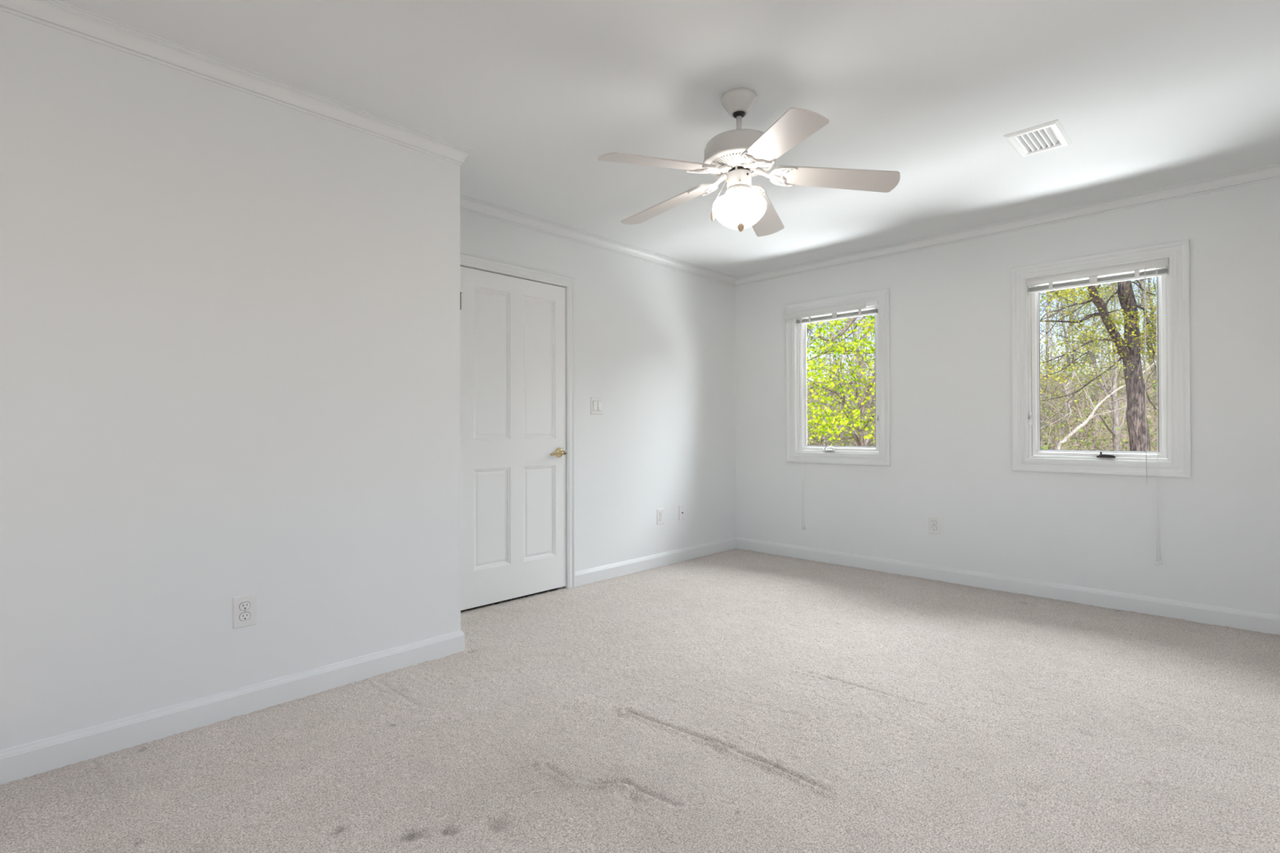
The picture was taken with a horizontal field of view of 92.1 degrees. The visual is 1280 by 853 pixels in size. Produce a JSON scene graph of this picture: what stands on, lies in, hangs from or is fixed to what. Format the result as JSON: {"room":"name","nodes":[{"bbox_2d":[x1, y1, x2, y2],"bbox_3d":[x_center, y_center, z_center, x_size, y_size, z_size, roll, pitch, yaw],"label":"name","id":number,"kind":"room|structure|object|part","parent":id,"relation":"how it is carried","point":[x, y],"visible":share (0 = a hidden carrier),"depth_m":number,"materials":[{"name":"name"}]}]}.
{"room":"empty bedroom","nodes":[
{"label":"empty bedroom","id":0,"kind":"room"},
{"bbox_2d":[0,10,460,750],"bbox_3d":[-2.288,-0.137,2.010,0.681,2.676,3.376,0,0,44],"label":"wall","id":1,"kind":"structure","parent":0,"point":[229,317],"depth_m":2.24,"materials":[{"name":"paint"}]},
{"bbox_2d":[0,630,464,785],"bbox_3d":[-2.178,1.042,2.008,0.560,0.119,3.250,0,0,44],"label":"baseboard","id":2,"kind":"structure","parent":1,"relation":"attached to","point":[17,762],"depth_m":2.23,"materials":[{"name":"white paint"}]},
{"bbox_2d":[232,593,256,629],"bbox_3d":[-1.491,0.697,2.331,0.008,0.120,0.078,0,0,44],"label":"wall outlet","id":3,"kind":"object","parent":1,"relation":"attached to","point":[244,606],"visible":1,"depth_m":2.33,"materials":[{"name":"white plastic"}]},
{"bbox_2d":[239,612,250,621],"bbox_3d":[-1.490,0.716,2.330,0.002,0.030,0.037,0,0,44],"label":"receptacle","id":4,"kind":"object","parent":3,"relation":"attached to","point":[243,616],"depth_m":2.33,"materials":[{"name":"white plastic"}]},
{"bbox_2d":[239,601,250,610],"bbox_3d":[-1.490,0.677,2.330,0.002,0.030,0.037,0,0,44],"label":"receptacle","id":5,"kind":"object","parent":3,"relation":"attached to","point":[243,606],"depth_m":2.33,"materials":[{"name":"white plastic"}]},
{"bbox_2d":[0,0,736,286],"bbox_3d":[-1.119,-1.300,3.091,0.596,0.071,6.273,0,0,44],"label":"crown molding","id":6,"kind":"structure","parent":1,"relation":"attached to","point":[55,14],"depth_m":2.43,"materials":[{"name":"white paint"}]},
{"bbox_2d":[460,209,735,571],"bbox_3d":[-0.285,-0.131,4.465,0.135,2.676,3.137,0,0,44],"label":"wall","id":7,"kind":"structure","parent":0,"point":[655,342],"depth_m":4.67,"materials":[{"name":"paint"}]},
{"bbox_2d":[460,587,558,612],"bbox_3d":[-0.838,0.109,3.923,0.135,2.154,0.859,0,0,44],"label":"door gap","id":8,"kind":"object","parent":7,"relation":"attached to","point":[557,588],"depth_m":3.92,"materials":[{"name":"grey"}]},
{"bbox_2d":[460,253,575,610],"bbox_3d":[-0.798,0.066,3.885,0.195,2.140,0.930,0,0,44],"label":"door","id":9,"kind":"structure","parent":7,"relation":"attached to","point":[517,465],"depth_m":3.86,"materials":[{"name":"white paint"}]},
{"bbox_3d":[-0.539,0.175,4.030,0.027,0.028,0.106,0,0,44],"label":"lever","id":10,"kind":"part","parent":9,"relation":"part of","materials":[{"name":"gold metal"}]},
{"bbox_2d":[590,396,603,414],"bbox_3d":[-0.300,-0.146,4.345,0.013,0.121,0.119,0,0,44],"label":"light switch","id":11,"kind":"object","parent":7,"relation":"attached to","point":[596,403],"visible":1,"depth_m":4.34,"materials":[{"name":"white plastic"}]},
{"bbox_2d":[575,537,736,586],"bbox_3d":[0.210,1.048,4.860,0.014,0.119,1.877,0,0,44],"label":"baseboard","id":12,"kind":"structure","parent":7,"relation":"attached to","point":[589,575],"depth_m":4.72,"materials":[{"name":"white paint"}]},
{"bbox_2d":[657,508,663,524],"bbox_3d":[0.161,0.702,4.816,0.008,0.120,0.078,0,0,44],"label":"wall outlet","id":13,"kind":"object","parent":7,"relation":"attached to","point":[660,511],"visible":1,"depth_m":4.81,"materials":[{"name":"white plastic"}]},
{"bbox_2d":[679,505,684,519],"bbox_3d":[0.342,0.699,5.000,0.012,0.117,0.073,0,0,44],"label":"cable plate","id":14,"kind":"object","parent":7,"relation":"attached to","point":[682,508],"visible":1,"depth_m":5.00,"materials":[{"name":"white plastic"}]},
{"bbox_2d":[0,548,1279,852],"bbox_3d":[0.241,1.083,1.767,4.427,0.046,6.273,0,0,44],"label":"floor","id":15,"kind":"structure","parent":0,"point":[735,700],"depth_m":2.13,"materials":[{"name":"beige carpet"}]},
{"bbox_2d":[57,0,1279,276],"bbox_3d":[0.244,-1.413,1.767,4.397,0.140,6.273,0,0,44],"label":"ceiling","id":16,"kind":"structure","parent":0,"point":[1146,95],"depth_m":2.45,"materials":[{"name":"paint"}]},
{"bbox_2d":[597,88,900,236],"bbox_3d":[0.368,-1.048,2.545,1.196,0.583,1.240,0,0,44],"label":"ceiling fan","id":17,"kind":"object","parent":16,"relation":"hanging from","point":[739,155],"visible":1,"depth_m":2.44,"materials":[{"name":"white metal"}]},
{"bbox_3d":[0.075,-0.993,2.322,0.492,0.006,0.138,-8,15,-30],"label":"blade","id":18,"kind":"part","parent":17,"relation":"part of","materials":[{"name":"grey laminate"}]},
{"bbox_3d":[0.121,-0.991,2.766,0.492,0.006,0.138,-9,5,42],"label":"blade","id":19,"kind":"part","parent":17,"relation":"part of","materials":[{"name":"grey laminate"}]},
{"bbox_3d":[0.404,-0.877,2.512,0.217,0.137,0.217,0,0,44],"label":"lamp shade","id":20,"kind":"part","parent":17,"relation":"part of","materials":[{"name":"white glass"}]},
{"bbox_3d":[0.395,-0.886,2.431,0.002,0.187,0.062,0,0,6],"label":"pull chain","id":21,"kind":"part","parent":17,"relation":"part of","materials":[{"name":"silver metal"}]},
{"bbox_2d":[711,152,769,177],"bbox_3d":[0.404,-1.054,2.513,0.244,0.014,0.244,0,0,44],"label":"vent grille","id":22,"kind":"object","parent":17,"relation":"attached to","point":[729,161],"depth_m":2.46,"materials":[{"name":"white metal"}]},
{"bbox_3d":[0.558,-0.992,2.860,0.138,0.006,0.492,-13,-12,22],"label":"blade","id":23,"kind":"part","parent":17,"relation":"part of","materials":[{"name":"white wood"}]},
{"bbox_3d":[0.483,-0.995,2.141,0.138,0.006,0.492,12,4,-13],"label":"blade","id":24,"kind":"part","parent":17,"relation":"part of","materials":[{"name":"white wood"}]},
{"bbox_3d":[0.781,-0.994,2.473,0.492,0.006,0.138,6,-11,6],"label":"blade","id":25,"kind":"part","parent":17,"relation":"part of","materials":[{"name":"white wood"}]},
{"bbox_2d":[1003,119,1071,157],"bbox_3d":[1.860,-1.398,2.886,0.214,0.132,0.312,0,0,44],"label":"ceiling vent","id":26,"kind":"object","parent":16,"relation":"in","point":[1049,135],"visible":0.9,"depth_m":2.88,"materials":[{"name":"white plastic"}]},
{"bbox_2d":[734,162,1279,615],"bbox_3d":[2.462,-0.141,4.042,4.677,2.676,0.185,0,0,44],"label":"wall","id":27,"kind":"structure","parent":0,"point":[1219,542],"depth_m":4.00,"materials":[{"name":"paint"}]},
{"bbox_2d":[784,301,878,529],"bbox_3d":[1.508,-0.046,4.904,0.777,1.788,0.064,0,0,44],"label":"window blind","id":28,"kind":"object","parent":27,"relation":"attached to","point":[833,310],"visible":1,"depth_m":4.91,"materials":[{"name":"white plastic"}]},
{"bbox_3d":[1.330,-0.037,5.060,0.013,1.725,0.028,0,0,44],"label":"lift cord","id":29,"kind":"part","parent":28,"relation":"part of","materials":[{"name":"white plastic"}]},
{"bbox_3d":[1.335,-0.040,5.055,0.017,1.719,0.028,0,0,44],"label":"lift cord","id":30,"kind":"part","parent":28,"relation":"part of","materials":[{"name":"white fabric"}]},
{"bbox_3d":[1.548,-0.851,4.889,0.683,0.008,0.026,0,0,44],"label":"rail","id":31,"kind":"part","parent":28,"relation":"part of","materials":[{"name":"white plastic"}]},
{"bbox_3d":[1.548,-0.926,4.890,0.689,0.028,0.031,0,0,44],"label":"head rail","id":32,"kind":"part","parent":28,"relation":"part of","materials":[{"name":"white plastic"}]},
{"bbox_2d":[785,288,890,466],"bbox_3d":[1.570,-0.364,4.907,0.869,1.320,0.118,0,0,44],"label":"window","id":33,"kind":"structure","parent":27,"relation":"attached to","point":[879,455],"depth_m":4.87,"materials":[{"name":"white paint"}]},
{"bbox_3d":[1.586,-0.364,4.924,0.713,1.164,0.072,0,0,44],"label":"frame","id":34,"kind":"part","parent":33,"relation":"part of","materials":[{"name":"white plastic"}]},
{"bbox_3d":[1.585,-0.364,4.924,0.664,1.115,0.043,0,0,44],"label":"sash","id":35,"kind":"part","parent":33,"relation":"part of","materials":[{"name":"white plastic"}]},
{"bbox_2d":[928,515,940,534],"bbox_3d":[2.074,0.697,4.353,0.078,0.120,0.008,0,0,44],"label":"wall outlet","id":36,"kind":"object","parent":27,"relation":"attached to","point":[934,522],"visible":1,"depth_m":4.35,"materials":[{"name":"white plastic"}]},
{"bbox_2d":[931,525,937,530],"bbox_3d":[2.073,0.716,4.352,0.037,0.030,0.004,0,0,44],"label":"receptacle","id":37,"kind":"object","parent":36,"relation":"attached to","point":[933,527],"depth_m":4.35,"materials":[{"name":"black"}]},
{"bbox_2d":[931,520,937,524],"bbox_3d":[2.073,0.677,4.352,0.037,0.030,0.004,0,0,44],"label":"receptacle","id":38,"kind":"object","parent":36,"relation":"attached to","point":[933,522],"depth_m":4.35,"materials":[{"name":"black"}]},
{"bbox_2d":[736,537,1279,635],"bbox_3d":[2.431,1.038,4.002,4.397,0.119,0.014,0,0,44],"label":"baseboard","id":39,"kind":"structure","parent":27,"relation":"attached to","point":[1264,623],"depth_m":3.89,"materials":[{"name":"white paint"}]},
{"bbox_2d":[1026,257,1168,565],"bbox_3d":[2.735,-0.078,3.718,0.687,1.741,0.058,0,0,44],"label":"window blind","id":40,"kind":"object","parent":27,"relation":"attached to","point":[1093,274],"visible":1,"depth_m":3.64,"materials":[{"name":"white plastic"}]},
{"bbox_3d":[2.741,-0.860,3.731,0.681,0.008,0.026,0,0,44],"label":"rail","id":41,"kind":"part","parent":40,"relation":"part of","materials":[{"name":"white plastic"}]},
{"bbox_3d":[2.933,-0.072,3.503,0.011,1.678,0.028,0,0,44],"label":"lift cord","id":42,"kind":"part","parent":40,"relation":"part of","materials":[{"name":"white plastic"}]},
{"bbox_3d":[2.937,-0.075,3.500,0.012,1.672,0.028,0,0,44],"label":"lift cord","id":43,"kind":"part","parent":40,"relation":"part of","materials":[{"name":"white fabric"}]},
{"bbox_2d":[1010,239,1191,478],"bbox_3d":[2.763,-0.373,3.749,0.867,1.320,0.118,0,0,44],"label":"window","id":44,"kind":"structure","parent":27,"relation":"attached to","point":[1173,289],"depth_m":3.62,"materials":[{"name":"white paint"}]},
{"bbox_3d":[2.510,-0.043,3.971,0.019,0.068,0.010,0,0,44],"label":"lock plate","id":45,"kind":"part","parent":44,"relation":"part of","materials":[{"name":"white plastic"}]},
{"bbox_3d":[2.779,-0.373,3.765,0.662,1.115,0.043,0,0,44],"label":"sash","id":46,"kind":"part","parent":44,"relation":"part of","materials":[{"name":"white plastic"}]},
{"bbox_3d":[2.779,-0.373,3.766,0.711,1.164,0.072,0,0,44],"label":"frame","id":47,"kind":"part","parent":44,"relation":"part of","materials":[{"name":"white plastic"}]},
{"bbox_3d":[2.773,0.171,3.670,0.074,0.013,0.013,0,0,44],"label":"crank arm","id":48,"kind":"part","parent":44,"relation":"part of","materials":[{"name":"brown metal"}]},
{"label":"outside","id":49,"kind":"structure","parent":0,"visible":0},
{"bbox_2d":[806,367,1158,451],"bbox_3d":[29.024,0.089,39.940,118.000,8.951,88.000,0,0,44],"label":"ground","id":50,"kind":"structure","parent":49,"point":[1150,392],"depth_m":34.00,"materials":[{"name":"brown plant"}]},
{"bbox_2d":[806,364,833,444],"bbox_3d":[7.960,-6.535,33.676,5.576,17.403,8.280,0,0,7],"label":"tree","id":51,"kind":"object","parent":50,"relation":"on","point":[807,365],"visible":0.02,"depth_m":33.70,"materials":[{"name":"grey plant"}]},
{"bbox_2d":[806,320,856,438],"bbox_3d":[9.687,-3.189,32.988,5.969,10.785,5.044,0,0,-29],"label":"tree","id":52,"kind":"object","parent":50,"relation":"on","point":[829,321],"visible":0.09,"depth_m":32.63,"materials":[{"name":"green plant"}]},
{"bbox_2d":[806,315,875,446],"bbox_3d":[4.638,-1.121,13.531,5.779,11.002,4.810,0,0,32],"label":"tree","id":53,"kind":"object","parent":50,"relation":"on","point":[860,440],"visible":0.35,"depth_m":12.95,"materials":[{"name":"green plant"}]},
{"bbox_2d":[806,315,875,446],"bbox_3d":[6.545,-0.113,18.855,3.997,9.740,3.809,0,0,44],"label":"tree","id":54,"kind":"object","parent":50,"relation":"on","point":[867,440],"visible":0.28,"depth_m":18.46,"materials":[{"name":"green plant"}]},
{"bbox_2d":[806,319,875,446],"bbox_3d":[8.836,-0.274,24.235,5.950,9.691,5.476,0,0,16],"label":"tree","id":55,"kind":"object","parent":50,"relation":"on","point":[830,363],"visible":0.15,"depth_m":24.36,"materials":[{"name":"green plant"}]},
{"bbox_2d":[806,319,875,408],"bbox_3d":[7.782,-3.821,31.446,7.172,12.211,6.600,0,0,43],"label":"tree","id":56,"kind":"object","parent":50,"relation":"on","point":[827,323],"visible":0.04,"depth_m":30.84,"materials":[{"name":"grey plant"}]},
{"bbox_2d":[807,322,875,445],"bbox_3d":[7.847,-0.351,24.608,4.934,9.348,5.838,0,0,11],"label":"tree","id":57,"kind":"object","parent":50,"relation":"on","point":[824,437],"visible":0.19,"depth_m":24.16,"materials":[{"name":"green plant"}]},
{"bbox_2d":[812,315,875,445],"bbox_3d":[10.353,-2.229,30.000,5.075,9.975,6.006,0,0,-22],"label":"tree","id":58,"kind":"object","parent":50,"relation":"on","point":[874,316],"visible":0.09,"depth_m":29.54,"materials":[{"name":"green plant"}]},
{"bbox_2d":[813,315,875,395],"bbox_3d":[14.294,-7.759,42.510,6.182,12.958,6.718,0,0,16],"label":"tree","id":59,"kind":"object","parent":50,"relation":"on","point":[851,329],"visible":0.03,"depth_m":42.24,"materials":[{"name":"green plant"}]},
{"bbox_2d":[817,331,875,446],"bbox_3d":[9.547,-1.315,23.624,5.170,11.484,6.118,0,0,4],"label":"tree","id":60,"kind":"object","parent":50,"relation":"on","point":[860,331],"visible":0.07,"depth_m":24.68,"materials":[{"name":"green plant"}]},
{"bbox_2d":[826,319,872,368],"bbox_3d":[16.461,-7.569,45.324,5.437,11.123,6.434,0,0,-25],"label":"tree","id":61,"kind":"object","parent":50,"relation":"on","point":[861,330],"visible":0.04,"depth_m":44.85,"materials":[{"name":"green plant"}]},
{"bbox_2d":[826,317,875,444],"bbox_3d":[11.810,-4.315,33.000,6.750,12.856,4.545,0,0,42],"label":"tree","id":62,"kind":"object","parent":50,"relation":"on","point":[864,328],"visible":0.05,"depth_m":32.35,"materials":[{"name":"grey plant"}]},
{"bbox_2d":[831,322,875,443],"bbox_3d":[8.461,-0.863,20.035,6.278,11.515,5.698,0,0,-22],"label":"tree","id":63,"kind":"object","parent":50,"relation":"on","point":[874,322],"visible":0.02,"depth_m":19.42,"materials":[{"name":"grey plant"}]},
{"bbox_2d":[844,318,872,378],"bbox_3d":[16.693,-6.462,46.104,4.558,8.230,3.852,0,0,-45],"label":"tree","id":64,"kind":"object","parent":50,"relation":"on","point":[859,318],"visible":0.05,"depth_m":46.10,"materials":[{"name":"green plant"}]},
{"bbox_2d":[850,328,875,415],"bbox_3d":[12.297,-4.016,28.446,7.472,13.360,5.032,0,0,42],"label":"tree","id":65,"kind":"object","parent":50,"relation":"on","point":[866,328],"visible":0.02,"depth_m":29.38,"materials":[{"name":"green plant"}]},
{"bbox_2d":[806,302,1158,451],"bbox_3d":[18.908,-2.169,28.162,35.762,13.528,30.164,0,0,3],"label":"thicket","id":66,"kind":"object","parent":50,"relation":"on","point":[1111,443],"visible":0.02,"depth_m":27.51,"materials":[{"name":"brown plant"}]},
{"bbox_2d":[1040,291,1073,403],"bbox_3d":[23.902,-5.439,36.502,3.891,8.959,4.605,0,0,36],"label":"tree","id":67,"kind":"object","parent":50,"relation":"on","point":[1051,349],"visible":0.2,"depth_m":36.41,"materials":[{"name":"green plant"}]},
{"bbox_2d":[1040,288,1077,373],"bbox_3d":[31.997,-11.334,47.631,7.209,15.972,6.701,0,0,-39],"label":"tree","id":68,"kind":"object","parent":50,"relation":"on","point":[1047,353],"visible":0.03,"depth_m":46.98,"materials":[{"name":"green plant"}]},
{"bbox_2d":[1040,291,1081,347],"bbox_3d":[22.487,-7.600,38.026,6.226,12.468,6.766,0,0,19],"label":"tree","id":69,"kind":"object","parent":50,"relation":"on","point":[1056,291],"visible":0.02,"depth_m":34.98,"materials":[{"name":"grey plant"}]},
{"bbox_2d":[1042,285,1095,374],"bbox_3d":[29.025,-9.027,43.152,4.846,11.912,5.214,0,0,-19],"label":"tree","id":70,"kind":"object","parent":50,"relation":"on","point":[1064,325],"visible":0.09,"depth_m":42.39,"materials":[{"name":"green plant"}]},
{"bbox_2d":[1040,333,1107,449],"bbox_3d":[16.290,-0.368,25.099,4.482,6.976,4.125,0,0,-28],"label":"tree","id":71,"kind":"object","parent":50,"relation":"on","point":[1056,351],"visible":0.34,"depth_m":25.21,"materials":[{"name":"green plant"}]},
{"bbox_2d":[1040,282,1117,372],"bbox_3d":[33.215,-10.869,45.954,6.602,14.843,6.136,0,0,21],"label":"tree","id":72,"kind":"object","parent":50,"relation":"on","point":[1116,282],"visible":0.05,"depth_m":46.35,"materials":[{"name":"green plant"}]},
{"bbox_2d":[1051,287,1108,368],"bbox_3d":[31.804,-6.825,45.262,4.901,6.764,3.282,0,0,-40],"label":"tree","id":73,"kind":"object","parent":50,"relation":"on","point":[1070,317],"visible":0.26,"depth_m":44.46,"materials":[{"name":"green plant"}]},
{"bbox_2d":[1040,295,1124,440],"bbox_3d":[14.174,-3.336,24.607,5.537,14.556,8.222,0,0,-30],"label":"tree","id":74,"kind":"object","parent":50,"relation":"on","point":[1046,349],"visible":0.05,"depth_m":22.90,"materials":[{"name":"grey plant"}]},
{"bbox_2d":[1061,287,1122,384],"bbox_3d":[28.101,-5.646,37.446,2.961,6.905,4.421,0,0,9],"label":"tree","id":75,"kind":"object","parent":50,"relation":"on","point":[1086,306],"visible":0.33,"depth_m":38.38,"materials":[{"name":"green plant"}]},
{"bbox_2d":[1060,282,1123,368],"bbox_3d":[32.244,-7.373,42.934,5.107,7.737,3.420,0,0,-24],"label":"tree","id":76,"kind":"object","parent":50,"relation":"on","point":[1113,282],"visible":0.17,"depth_m":43.41,"materials":[{"name":"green plant"}]},
{"bbox_2d":[1040,277,1155,449],"bbox_3d":[21.114,-2.809,28.198,5.046,9.416,4.644,0,0,-2],"label":"tree","id":77,"kind":"object","parent":50,"relation":"on","point":[1102,386],"visible":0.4,"depth_m":28.15,"materials":[{"name":"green plant"}]},
{"bbox_2d":[1040,277,1158,451],"bbox_3d":[8.446,-2.462,10.681,7.660,14.900,8.395,0,0,-26],"label":"forked tree","id":78,"kind":"object","parent":50,"relation":"on","point":[1128,348],"visible":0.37,"depth_m":10.88,"materials":[{"name":"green plant"}]},
{"bbox_2d":[1040,346,1158,449],"bbox_3d":[11.809,0.654,16.148,5.248,7.641,3.076,0,0,-2],"label":"leaning tree","id":79,"kind":"object","parent":50,"relation":"on","point":[1091,416],"visible":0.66,"depth_m":16.45,"materials":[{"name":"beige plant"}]},
{"bbox_2d":[1069,280,1137,377],"bbox_3d":[29.945,-7.633,40.233,5.386,9.504,4.888,0,0,-27],"label":"tree","id":80,"kind":"object","parent":50,"relation":"on","point":[1104,296],"visible":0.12,"depth_m":40.34,"materials":[{"name":"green plant"}]},
{"bbox_2d":[1081,282,1127,450],"bbox_3d":[16.023,-0.833,20.660,1.786,9.912,4.648,0,0,44],"label":"slim tree","id":81,"kind":"object","parent":50,"relation":"on","point":[1115,418],"visible":0.48,"depth_m":20.95,"materials":[{"name":"grey plant"}]},
{"bbox_2d":[1084,277,1156,368],"bbox_3d":[26.487,-8.076,32.475,4.832,15.028,7.175,0,0,1],"label":"tree","id":82,"kind":"object","parent":50,"relation":"on","point":[1148,281],"visible":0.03,"depth_m":32.74,"materials":[{"name":"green plant"}]},
{"bbox_2d":[1095,279,1150,364],"bbox_3d":[34.887,-8.015,43.897,5.368,8.447,4.940,0,0,-10],"label":"tree","id":83,"kind":"object","parent":50,"relation":"on","point":[1117,300],"visible":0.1,"depth_m":43.52,"materials":[{"name":"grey plant"}]},
{"bbox_2d":[1116,279,1156,370],"bbox_3d":[32.735,-6.669,40.489,4.833,6.474,3.237,0,0,-28],"label":"tree","id":84,"kind":"object","parent":50,"relation":"on","point":[1139,279],"visible":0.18,"depth_m":40.95,"materials":[{"name":"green plant"}]},
{"bbox_2d":[1131,276,1158,399],"bbox_3d":[28.162,-9.912,35.547,7.642,17.929,8.222,0,0,-7],"label":"tree","id":85,"kind":"object","parent":50,"relation":"on","point":[1141,294],"visible":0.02,"depth_m":34.27,"materials":[{"name":"grey plant"}]},
{"bbox_2d":[1143,281,1156,328],"bbox_3d":[28.490,-5.035,31.488,6.219,9.221,4.165,0,0,-8],"label":"tree","id":86,"kind":"object","parent":50,"relation":"on","point":[1156,282],"visible":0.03,"depth_m":32.17,"materials":[{"name":"brown plant"}]}
]}

